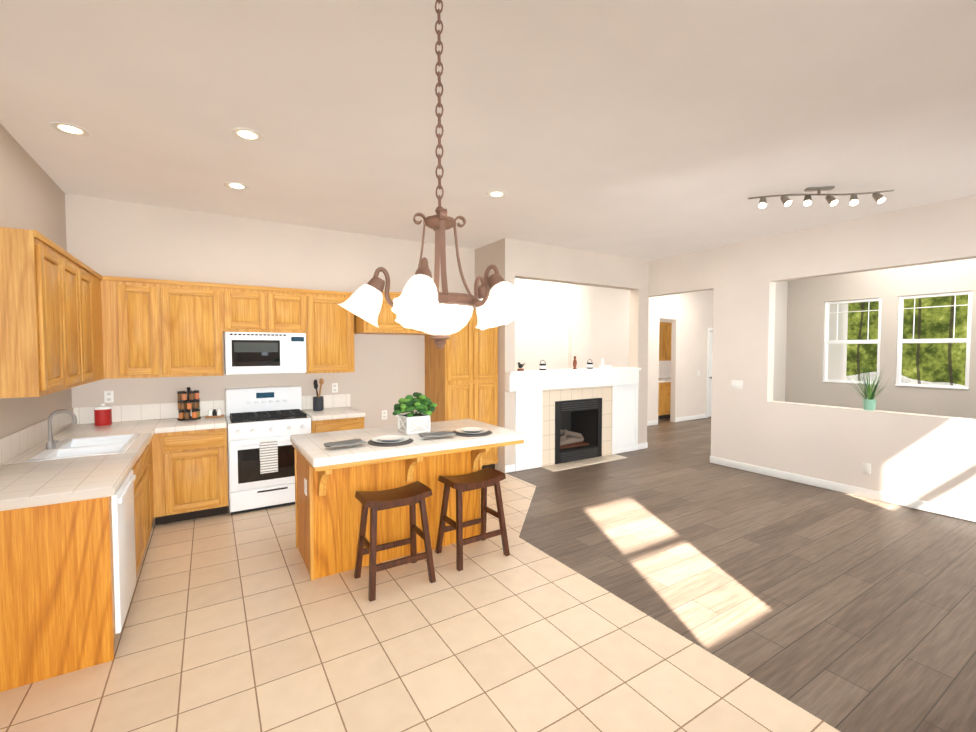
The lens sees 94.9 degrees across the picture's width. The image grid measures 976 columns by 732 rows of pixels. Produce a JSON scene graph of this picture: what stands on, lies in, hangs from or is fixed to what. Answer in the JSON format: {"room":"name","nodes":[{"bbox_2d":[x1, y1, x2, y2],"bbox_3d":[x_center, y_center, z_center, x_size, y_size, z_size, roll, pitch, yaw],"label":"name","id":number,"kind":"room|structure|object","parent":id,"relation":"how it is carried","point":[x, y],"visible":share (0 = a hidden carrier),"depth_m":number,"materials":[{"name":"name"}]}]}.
{"room":"kitchen","nodes":[
{"label":"kitchen","id":0,"kind":"room"},
{"bbox_2d":[0,123,71,437],"bbox_3d":[-2.365,0.032,1.601,0.120,3.070,6.040,-1,2,-32],"label":"wall","id":1,"kind":"structure","parent":0,"point":[32,195],"depth_m":3.25,"materials":[{"name":"paint"}]},
{"bbox_2d":[0,227,71,397],"bbox_3d":[-2.786,-0.297,2.670,0.304,0.930,0.538,-1,2,-32],"label":"upper cabinet","id":2,"kind":"object","parent":1,"relation":"attached to","point":[68,320],"depth_m":2.51,"materials":[{"name":"brown wood"}]},
{"bbox_2d":[0,410,75,465],"bbox_3d":[-3.196,0.514,3.080,0.011,0.160,2.658,-1,2,-32],"label":"backsplash","id":3,"kind":"structure","parent":1,"relation":"attached to","point":[19,442],"depth_m":3.16,"materials":[{"name":"beige tile"}]},
{"bbox_2d":[68,253,87,387],"bbox_3d":[-3.009,-0.310,3.027,0.304,0.930,0.596,-1,2,-32],"label":"upper cabinet","id":4,"kind":"object","parent":1,"relation":"attached to","point":[75,266],"depth_m":3.24,"materials":[{"name":"brown wood"}]},
{"bbox_2d":[84,264,99,382],"bbox_3d":[-3.223,-0.322,3.371,0.304,0.930,0.508,-1,2,-32],"label":"upper cabinet","id":5,"kind":"object","parent":1,"relation":"attached to","point":[89,274],"depth_m":3.61,"materials":[{"name":"brown wood"}]},
{"bbox_2d":[96,272,107,379],"bbox_3d":[-3.469,-0.336,3.765,0.304,0.930,0.537,-1,2,-32],"label":"upper cabinet","id":6,"kind":"object","parent":1,"relation":"attached to","point":[101,315],"depth_m":4.03,"materials":[{"name":"brown wood"}]},
{"bbox_2d":[65,193,474,427],"bbox_3d":[-2.133,-0.104,5.370,4.500,3.070,0.120,-1,2,-32],"label":"wall","id":7,"kind":"structure","parent":0,"point":[109,237],"depth_m":4.99,"materials":[{"name":"paint"}]},
{"bbox_2d":[104,391,113,402],"bbox_3d":[-3.678,0.298,4.347,0.070,0.116,0.007,-1,2,-32],"label":"outlet","id":8,"kind":"object","parent":7,"relation":"attached to","point":[109,395],"depth_m":4.34,"materials":[{"name":"white plastic"}]},
{"bbox_2d":[128,277,171,377],"bbox_3d":[-3.320,-0.358,4.351,0.378,0.930,0.339,-1,2,-32],"label":"upper cabinet","id":9,"kind":"object","parent":7,"relation":"attached to","point":[149,317],"depth_m":4.23,"materials":[{"name":"brown wood"}]},
{"bbox_2d":[168,280,223,376],"bbox_3d":[-3.030,-0.364,4.532,0.588,0.930,0.339,-1,2,-32],"label":"upper cabinet","id":10,"kind":"object","parent":7,"relation":"attached to","point":[197,308],"depth_m":4.43,"materials":[{"name":"brown wood"}]},
{"bbox_2d":[72,394,350,425],"bbox_3d":[-2.809,0.448,4.892,2.584,0.160,0.011,-1,2,-32],"label":"backsplash","id":11,"kind":"structure","parent":7,"relation":"attached to","point":[159,410],"depth_m":4.55,"materials":[{"name":"beige tile"}]},
{"bbox_2d":[224,284,275,332],"bbox_3d":[-2.577,-0.599,4.805,0.478,0.480,0.339,-1,2,-32],"label":"upper cabinet","id":12,"kind":"object","parent":7,"relation":"attached to","point":[247,308],"depth_m":4.67,"materials":[{"name":"brown wood"}]},
{"bbox_2d":[224,332,305,374],"bbox_3d":[-2.406,-0.140,4.848,0.762,0.434,0.470,-1,2,-32],"label":"microwave","id":13,"kind":"object","parent":12,"relation":"attached to","point":[258,353],"visible":1,"depth_m":4.67,"materials":[{"name":"white"}]},
{"bbox_2d":[276,287,307,334],"bbox_3d":[-2.299,-0.606,4.978,0.468,0.480,0.339,-1,2,-32],"label":"upper cabinet","id":14,"kind":"object","parent":7,"relation":"attached to","point":[291,303],"depth_m":4.88,"materials":[{"name":"brown wood"}]},
{"bbox_2d":[306,289,354,373],"bbox_3d":[-1.876,-0.390,5.249,0.530,0.930,0.339,-1,2,-32],"label":"upper cabinet","id":15,"kind":"object","parent":7,"relation":"attached to","point":[330,337],"depth_m":5.10,"materials":[{"name":"brown wood"}]},
{"bbox_2d":[332,383,337,392],"bbox_3d":[-1.869,0.267,5.472,0.070,0.116,0.007,-1,2,-32],"label":"outlet","id":16,"kind":"object","parent":7,"relation":"attached to","point":[334,385],"depth_m":5.47,"materials":[{"name":"white plastic"}]},
{"bbox_2d":[382,410,386,419],"bbox_3d":[-1.343,0.635,5.813,0.070,0.116,0.007,-1,2,-32],"label":"outlet","id":17,"kind":"object","parent":7,"relation":"attached to","point":[384,413],"depth_m":5.81,"materials":[{"name":"white plastic"}]},
{"bbox_2d":[354,291,417,334],"bbox_3d":[-1.294,-0.627,5.425,0.604,0.470,0.639,-1,2,-32],"label":"upper cabinet","id":18,"kind":"object","parent":7,"relation":"attached to","point":[386,322],"depth_m":5.16,"materials":[{"name":"brown wood"}]},
{"bbox_2d":[418,330,428,334],"bbox_3d":[-0.927,-0.635,5.654,0.553,0.470,0.639,-1,2,-32],"label":"upper cabinet","id":19,"kind":"object","parent":7,"relation":"attached to","point":[419,332],"depth_m":5.40,"materials":[{"name":"brown wood"}]},
{"bbox_2d":[0,469,839,731],"bbox_3d":[-0.487,1.519,2.895,4.380,0.004,5.920,-1,2,-32],"label":"floor","id":20,"kind":"structure","parent":0,"point":[241,622],"depth_m":2.38,"materials":[{"name":"beige tile"}]},
{"bbox_2d":[0,466,139,691],"bbox_3d":[-2.393,1.100,2.439,0.674,0.866,0.655,-1,2,-32],"label":"base cabinet","id":21,"kind":"object","parent":20,"relation":"on","point":[75,532],"depth_m":2.23,"materials":[{"name":"brown wood"}]},
{"bbox_2d":[0,450,139,513],"bbox_3d":[-2.463,0.639,2.535,0.674,0.050,0.950,-1,2,-32],"label":"countertop","id":22,"kind":"structure","parent":21,"relation":"on","point":[23,485],"depth_m":2.44,"materials":[{"name":"beige tile"}]},
{"bbox_2d":[26,409,139,461],"bbox_3d":[-2.916,0.547,3.292,0.486,0.483,0.816,-1,2,-32],"label":"sink","id":23,"kind":"object","parent":22,"relation":"in","point":[84,447],"visible":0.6,"depth_m":3.27,"materials":[{"name":"white ceramic"}]},
{"bbox_2d":[40,438,151,457],"bbox_3d":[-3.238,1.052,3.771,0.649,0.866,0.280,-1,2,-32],"label":"countertop","id":24,"kind":"structure","parent":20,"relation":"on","point":[144,445],"depth_m":3.41,"materials":[{"name":"beige tile"}]},
{"bbox_2d":[136,458,143,564],"bbox_3d":[-2.638,1.086,2.831,0.674,0.866,0.270,-1,2,-32],"label":"base cabinet","id":25,"kind":"object","parent":20,"relation":"on","point":[139,469],"depth_m":3.19,"materials":[{"name":"brown wood"}]},
{"bbox_2d":[140,458,155,551],"bbox_3d":[-2.932,1.159,3.305,0.672,0.686,0.840,-1,2,-32],"label":"base cabinet","id":26,"kind":"object","parent":20,"relation":"on","point":[149,464],"depth_m":3.62,"materials":[{"name":"brown wood"}]},
{"bbox_2d":[152,430,227,524],"bbox_3d":[-2.942,1.027,4.464,0.585,0.866,0.632,-1,2,-32],"label":"base cabinet","id":27,"kind":"object","parent":20,"relation":"on","point":[192,466],"depth_m":4.20,"materials":[{"name":"brown wood"}]},
{"bbox_2d":[44,418,159,445],"bbox_3d":[-3.385,0.585,4.015,0.674,0.050,0.899,-1,2,-32],"label":"countertop","id":28,"kind":"structure","parent":27,"relation":"on","point":[146,427],"depth_m":3.96,"materials":[{"name":"beige tile"}]},
{"bbox_2d":[94,404,111,425],"bbox_3d":[-3.603,0.451,4.193,0.132,0.202,0.132,-1,2,-32],"label":"canister","id":29,"kind":"object","parent":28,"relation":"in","point":[102,414],"visible":1,"depth_m":4.15,"materials":[{"name":"red"}]},
{"bbox_2d":[156,414,226,433],"bbox_3d":[-2.931,0.569,4.447,0.565,0.050,0.644,-1,2,-32],"label":"countertop","id":30,"kind":"structure","parent":27,"relation":"on","point":[166,425],"depth_m":4.28,"materials":[{"name":"beige tile"}]},
{"bbox_2d":[177,387,200,420],"bbox_3d":[-3.034,0.376,4.544,0.200,0.328,0.200,-1,2,-32],"label":"spice rack","id":31,"kind":"object","parent":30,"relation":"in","point":[189,400],"visible":1,"depth_m":4.49,"materials":[{"name":"black"}]},
{"bbox_2d":[205,409,223,417],"bbox_3d":[-2.868,0.493,4.699,0.170,0.082,0.100,-1,2,-32],"label":"tray","id":32,"kind":"object","parent":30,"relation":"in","point":[215,413],"visible":1,"depth_m":4.68,"materials":[{"name":"white ceramic"}]},
{"bbox_2d":[225,386,310,514],"bbox_3d":[-2.338,0.848,4.779,0.760,1.200,0.716,-1,2,-32],"label":"range","id":33,"kind":"object","parent":20,"relation":"on","point":[264,424],"visible":0.98,"depth_m":4.55,"materials":[{"name":"white metal"}]},
{"bbox_2d":[307,414,364,432],"bbox_3d":[-1.792,1.001,5.179,0.565,0.866,0.632,-1,2,-32],"label":"base cabinet","id":34,"kind":"object","parent":20,"relation":"on","point":[337,424],"depth_m":4.90,"materials":[{"name":"brown wood"}]},
{"bbox_2d":[302,406,365,421],"bbox_3d":[-1.787,0.543,5.159,0.570,0.050,0.644,-1,2,-32],"label":"countertop","id":35,"kind":"structure","parent":34,"relation":"on","point":[329,412],"depth_m":4.99,"materials":[{"name":"beige tile"}]},
{"bbox_2d":[313,378,323,410],"bbox_3d":[-1.970,0.329,5.205,0.120,0.374,0.116,-1,2,-32],"label":"utensil crock","id":36,"kind":"object","parent":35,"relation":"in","point":[318,402],"visible":1,"depth_m":5.17,"materials":[{"name":"grey ceramic"}]},
{"bbox_2d":[294,447,492,580],"bbox_3d":[-0.757,1.068,3.673,1.404,0.841,0.873,-1,2,-32],"label":"kitchen island","id":37,"kind":"object","parent":20,"relation":"on","point":[329,482],"depth_m":3.40,"materials":[{"name":"brown wood"}]},
{"bbox_2d":[292,423,524,470],"bbox_3d":[-0.647,0.632,3.689,1.656,0.030,0.926,-1,2,-32],"label":"island countertop","id":38,"kind":"structure","parent":37,"relation":"on","point":[318,457],"depth_m":3.27,"materials":[{"name":"white tile"}]},
{"bbox_2d":[324,438,365,447],"bbox_3d":[-1.017,0.548,3.191,0.264,0.041,0.135,-2,3,-39],"label":"napkin","id":39,"kind":"object","parent":38,"relation":"on","point":[351,442],"visible":1,"depth_m":3.18,"materials":[{"name":"grey fabric"}]},
{"bbox_2d":[367,435,413,446],"bbox_3d":[-0.732,0.554,3.368,0.340,0.032,0.340,-1,2,-32],"label":"place setting","id":40,"kind":"object","parent":38,"relation":"on","point":[390,440],"visible":0.98,"depth_m":3.31,"materials":[{"name":"grey ceramic"}]},
{"bbox_2d":[392,392,436,433],"bbox_3d":[-0.631,0.391,3.796,0.350,0.328,0.351,-1,2,-32],"label":"potted plant","id":41,"kind":"object","parent":38,"relation":"on","point":[424,406],"visible":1,"depth_m":3.73,"materials":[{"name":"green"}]},
{"bbox_2d":[419,430,455,437],"bbox_3d":[-0.401,0.536,3.526,0.264,0.041,0.135,-1,2,-25],"label":"napkin","id":42,"kind":"object","parent":38,"relation":"on","point":[437,434],"visible":1,"depth_m":3.51,"materials":[{"name":"grey fabric"}]},
{"bbox_2d":[452,427,492,436],"bbox_3d":[-0.132,0.541,3.729,0.340,0.032,0.340,-1,2,-32],"label":"place setting","id":43,"kind":"object","parent":38,"relation":"on","point":[471,431],"visible":0.96,"depth_m":3.67,"materials":[{"name":"grey ceramic"}]},
{"bbox_2d":[354,481,435,601],"bbox_3d":[-0.660,1.187,3.152,0.480,0.640,0.377,-1,2,-32],"label":"stool","id":44,"kind":"object","parent":20,"relation":"on","point":[411,495],"visible":1,"depth_m":3.12,"materials":[{"name":"brown wood"}]},
{"bbox_2d":[425,310,473,421],"bbox_3d":[-0.523,0.263,5.937,0.397,2.286,0.639,-1,2,-32],"label":"tall cabinet","id":45,"kind":"object","parent":20,"relation":"on","point":[461,374],"depth_m":5.70,"materials":[{"name":"brown wood"}]},
{"bbox_2d":[435,467,509,570],"bbox_3d":[-0.124,1.173,3.550,0.488,0.640,0.393,-1,2,-32],"label":"stool","id":46,"kind":"object","parent":20,"relation":"on","point":[484,479],"visible":1,"depth_m":3.52,"materials":[{"name":"brown wood"}]},
{"bbox_2d":[474,309,497,468],"bbox_3d":[-0.190,0.255,6.144,0.388,2.286,0.639,-1,2,-32],"label":"tall cabinet","id":47,"kind":"object","parent":20,"relation":"on","point":[485,341],"depth_m":5.88,"materials":[{"name":"brown wood"}]},
{"bbox_2d":[475,240,498,289],"bbox_3d":[0.004,-0.140,6.346,0.160,3.070,0.720,-1,2,-32],"label":"wall","id":48,"kind":"structure","parent":0,"point":[486,255],"depth_m":6.19,"materials":[{"name":"paint"}]},
{"bbox_2d":[0,0,975,260],"bbox_3d":[2.768,-1.747,6.937,14.600,0.100,9.900,-1,2,-32],"label":"ceiling","id":49,"kind":"structure","parent":0,"point":[648,130],"depth_m":2.71,"materials":[{"name":"paint"}]},
{"bbox_2d":[50,122,89,136],"bbox_3d":[-2.738,-1.550,2.938,0.196,0.004,0.196,-1,2,-32],"label":"recessed light","id":50,"kind":"object","parent":49,"relation":"in","point":[65,128],"visible":1,"depth_m":2.94,"materials":[{"name":"white"}]},
{"bbox_2d":[224,182,248,189],"bbox_3d":[-2.217,-1.586,3.956,0.196,0.004,0.196,-1,2,-32],"label":"recessed light","id":51,"kind":"object","parent":49,"relation":"in","point":[235,186],"visible":1,"depth_m":3.96,"materials":[{"name":"white"}]},
{"bbox_2d":[231,128,263,141],"bbox_3d":[-1.617,-1.552,3.011,0.196,0.004,0.196,-1,2,-32],"label":"recessed light","id":52,"kind":"object","parent":49,"relation":"in","point":[247,135],"visible":1,"depth_m":3.01,"materials":[{"name":"white"}]},
{"bbox_2d":[338,0,532,348],"bbox_3d":[-0.169,-0.778,1.523,0.639,1.443,0.630,-1,2,-32],"label":"chandelier","id":53,"kind":"object","parent":49,"relation":"hanging from","point":[421,302],"visible":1,"depth_m":1.45,"materials":[{"name":"white glass"}]},
{"bbox_2d":[486,190,506,197],"bbox_3d":[0.081,-1.594,4.161,0.196,0.004,0.196,-1,2,-32],"label":"recessed light","id":54,"kind":"object","parent":49,"relation":"in","point":[492,194],"visible":1,"depth_m":4.16,"materials":[{"name":"white"}]},
{"bbox_2d":[748,186,893,207],"bbox_3d":[2.952,-1.501,3.988,1.161,0.177,0.096,0,2,10],"label":"track light","id":55,"kind":"object","parent":49,"relation":"hanging from","point":[877,196],"visible":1,"depth_m":3.98,"materials":[{"name":"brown metal"}]},
{"bbox_2d":[495,238,648,472],"bbox_3d":[1.375,-0.152,6.669,2.830,3.070,0.180,-1,2,-32],"label":"wall","id":56,"kind":"structure","parent":0,"point":[511,259],"depth_m":6.41,"materials":[{"name":"paint"}]},
{"bbox_2d":[515,278,713,425],"bbox_3d":[3.771,-0.230,8.836,9.190,3.070,3.790,-1,2,-32],"label":"wall","id":57,"kind":"structure","parent":0,"point":[559,325],"depth_m":8.91,"materials":[{"name":"paint"}]},
{"bbox_2d":[647,420,657,425],"bbox_3d":[1.651,1.267,8.464,4.800,0.096,0.014,-1,2,-32],"label":"baseboard","id":58,"kind":"structure","parent":57,"relation":"attached to","point":[655,422],"depth_m":9.63,"materials":[{"name":"white wood"}]},
{"bbox_2d":[659,322,666,360],"bbox_3d":[3.992,-0.593,10.845,0.656,0.930,0.340,-1,2,-32],"label":"upper cabinet","id":59,"kind":"object","parent":57,"relation":"attached to","point":[665,330],"depth_m":10.80,"materials":[{"name":"brown wood"}]},
{"bbox_2d":[667,322,671,360],"bbox_3d":[4.425,-0.603,11.115,0.656,0.930,0.340,-1,2,-32],"label":"upper cabinet","id":60,"kind":"object","parent":57,"relation":"attached to","point":[669,325],"depth_m":10.91,"materials":[{"name":"brown wood"}]},
{"bbox_2d":[676,414,705,421],"bbox_3d":[4.699,1.198,10.359,1.140,0.096,0.014,-1,2,-32],"label":"baseboard","id":61,"kind":"structure","parent":57,"relation":"attached to","point":[678,419],"depth_m":10.33,"materials":[{"name":"white wood"}]},
{"bbox_2d":[706,328,712,417],"bbox_3d":[5.628,0.157,10.912,1.020,2.145,0.122,-1,2,-32],"label":"hall door","id":62,"kind":"structure","parent":57,"relation":"in","point":[709,373],"depth_m":10.73,"materials":[{"name":"white wood"}]},
{"bbox_2d":[506,417,975,731],"bbox_3d":[2.768,1.401,7.051,14.600,0.060,9.900,-1,2,-32],"label":"floor","id":63,"kind":"structure","parent":0,"point":[842,611],"depth_m":3.29,"materials":[{"name":"brown wood"}]},
{"bbox_2d":[505,367,640,471],"bbox_3d":[1.243,0.713,6.678,2.572,1.340,0.860,-1,2,-32],"label":"fireplace","id":64,"kind":"object","parent":63,"relation":"on","point":[592,419],"visible":1,"depth_m":6.51,"materials":[{"name":"white"}]},
{"bbox_2d":[517,362,524,370],"bbox_3d":[0.443,0.006,6.048,0.147,0.118,0.060,-1,2,-32],"label":"bird figurine","id":65,"kind":"object","parent":64,"relation":"on","point":[520,366],"visible":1,"depth_m":6.03,"materials":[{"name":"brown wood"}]},
{"bbox_2d":[539,360,545,369],"bbox_3d":[0.763,-0.014,6.246,0.108,0.144,0.097,-1,2,-32],"label":"lantern","id":66,"kind":"object","parent":64,"relation":"on","point":[542,366],"visible":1,"depth_m":6.21,"materials":[{"name":"grey metal"}]},
{"bbox_2d":[573,356,576,368],"bbox_3d":[1.273,-0.051,6.562,0.060,0.195,0.058,-1,2,-32],"label":"figurine","id":67,"kind":"object","parent":64,"relation":"on","point":[574,363],"visible":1,"depth_m":6.54,"materials":[{"name":"brown"}]},
{"bbox_2d":[586,359,592,368],"bbox_3d":[1.528,-0.032,6.721,0.108,0.144,0.097,-1,2,-32],"label":"lantern","id":68,"kind":"object","parent":64,"relation":"on","point":[589,365],"visible":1,"depth_m":6.68,"materials":[{"name":"grey metal"}]},
{"bbox_2d":[599,358,611,367],"bbox_3d":[1.808,-0.041,6.896,0.180,0.150,0.090,-1,2,-32],"label":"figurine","id":69,"kind":"object","parent":64,"relation":"on","point":[605,366],"visible":1,"depth_m":6.85,"materials":[{"name":"white"}]},
{"bbox_2d":[658,382,665,418],"bbox_3d":[3.656,0.807,10.515,0.588,0.866,0.622,-1,2,-32],"label":"base cabinet","id":70,"kind":"object","parent":63,"relation":"on","point":[664,398],"depth_m":10.40,"materials":[{"name":"brown wood"}]},
{"bbox_2d":[659,378,670,381],"bbox_3d":[4.510,0.335,11.029,2.600,0.040,0.635,-1,2,-32],"label":"countertop","id":71,"kind":"structure","parent":70,"relation":"on","point":[660,379],"depth_m":10.65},
{"bbox_2d":[662,382,670,418],"bbox_3d":[4.056,0.798,10.764,0.646,0.866,0.622,-1,2,-32],"label":"base cabinet","id":72,"kind":"object","parent":63,"relation":"on","point":[668,384],"depth_m":10.52,"materials":[{"name":"brown wood"}]},
{"bbox_2d":[773,281,788,401],"bbox_3d":[5.950,-0.201,8.031,6.100,3.070,0.120,-1,2,-32],"label":"wall","id":73,"kind":"structure","parent":0,"point":[781,336],"depth_m":7.16,"materials":[{"name":"beige paint"}]},
{"bbox_2d":[649,195,975,521],"bbox_3d":[3.905,-0.106,5.406,0.150,3.070,5.000,-1,2,-32],"label":"wall","id":74,"kind":"structure","parent":0,"point":[927,458],"depth_m":5.26,"materials":[{"name":"paint"}]},
{"bbox_2d":[731,380,742,389],"bbox_3d":[3.388,0.254,6.099,0.008,0.120,0.160,-1,2,-32],"label":"switch plate","id":75,"kind":"object","parent":74,"relation":"attached to","point":[735,384],"depth_m":6.10,"materials":[{"name":"white plastic"}]},
{"bbox_2d":[710,456,975,521],"bbox_3d":[4.169,1.397,4.884,0.018,0.096,3.704,-1,2,-32],"label":"baseboard","id":76,"kind":"structure","parent":74,"relation":"attached to","point":[963,514],"depth_m":4.98,"materials":[{"name":"white wood"}]},
{"bbox_2d":[863,462,870,473],"bbox_3d":[4.150,1.120,4.907,0.005,0.115,0.070,-1,2,-32],"label":"outlet","id":77,"kind":"object","parent":74,"relation":"attached to","point":[866,466],"depth_m":4.90,"materials":[{"name":"white plastic"}]},
{"bbox_2d":[845,363,894,410],"bbox_3d":[4.214,0.197,4.936,0.171,0.577,0.483,-1,2,-32],"label":"plant","id":78,"kind":"object","parent":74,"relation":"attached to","point":[869,403],"visible":1,"depth_m":4.92,"materials":[{"name":"green plant"}]},
{"bbox_2d":[785,258,975,418],"bbox_3d":[5.893,-0.116,5.683,0.120,3.070,3.810,-1,2,-32],"label":"wall","id":79,"kind":"structure","parent":0,"point":[799,338],"depth_m":6.36,"materials":[{"name":"beige paint"}]},
{"bbox_2d":[822,298,881,384],"bbox_3d":[5.319,-0.353,6.555,0.105,1.214,0.684,-1,2,-32],"label":"sunroom window","id":80,"kind":"structure","parent":79,"relation":"in","point":[827,341],"depth_m":6.60,"materials":[{"name":"white"}]},
{"bbox_2d":[895,291,972,389],"bbox_3d":[5.776,-0.326,5.821,0.105,1.214,0.694,-1,2,-32],"label":"sunroom window","id":81,"kind":"structure","parent":79,"relation":"in","point":[901,340],"depth_m":5.80,"materials":[{"name":"white"}]},
{"label":"outside","id":82,"kind":"structure","parent":0,"visible":0},
{"bbox_2d":[846,295,967,385],"bbox_3d":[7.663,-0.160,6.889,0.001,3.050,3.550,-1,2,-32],"label":"trees","id":83,"kind":"object","parent":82,"point":[935,363],"depth_m":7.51,"materials":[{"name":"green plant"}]}
]}

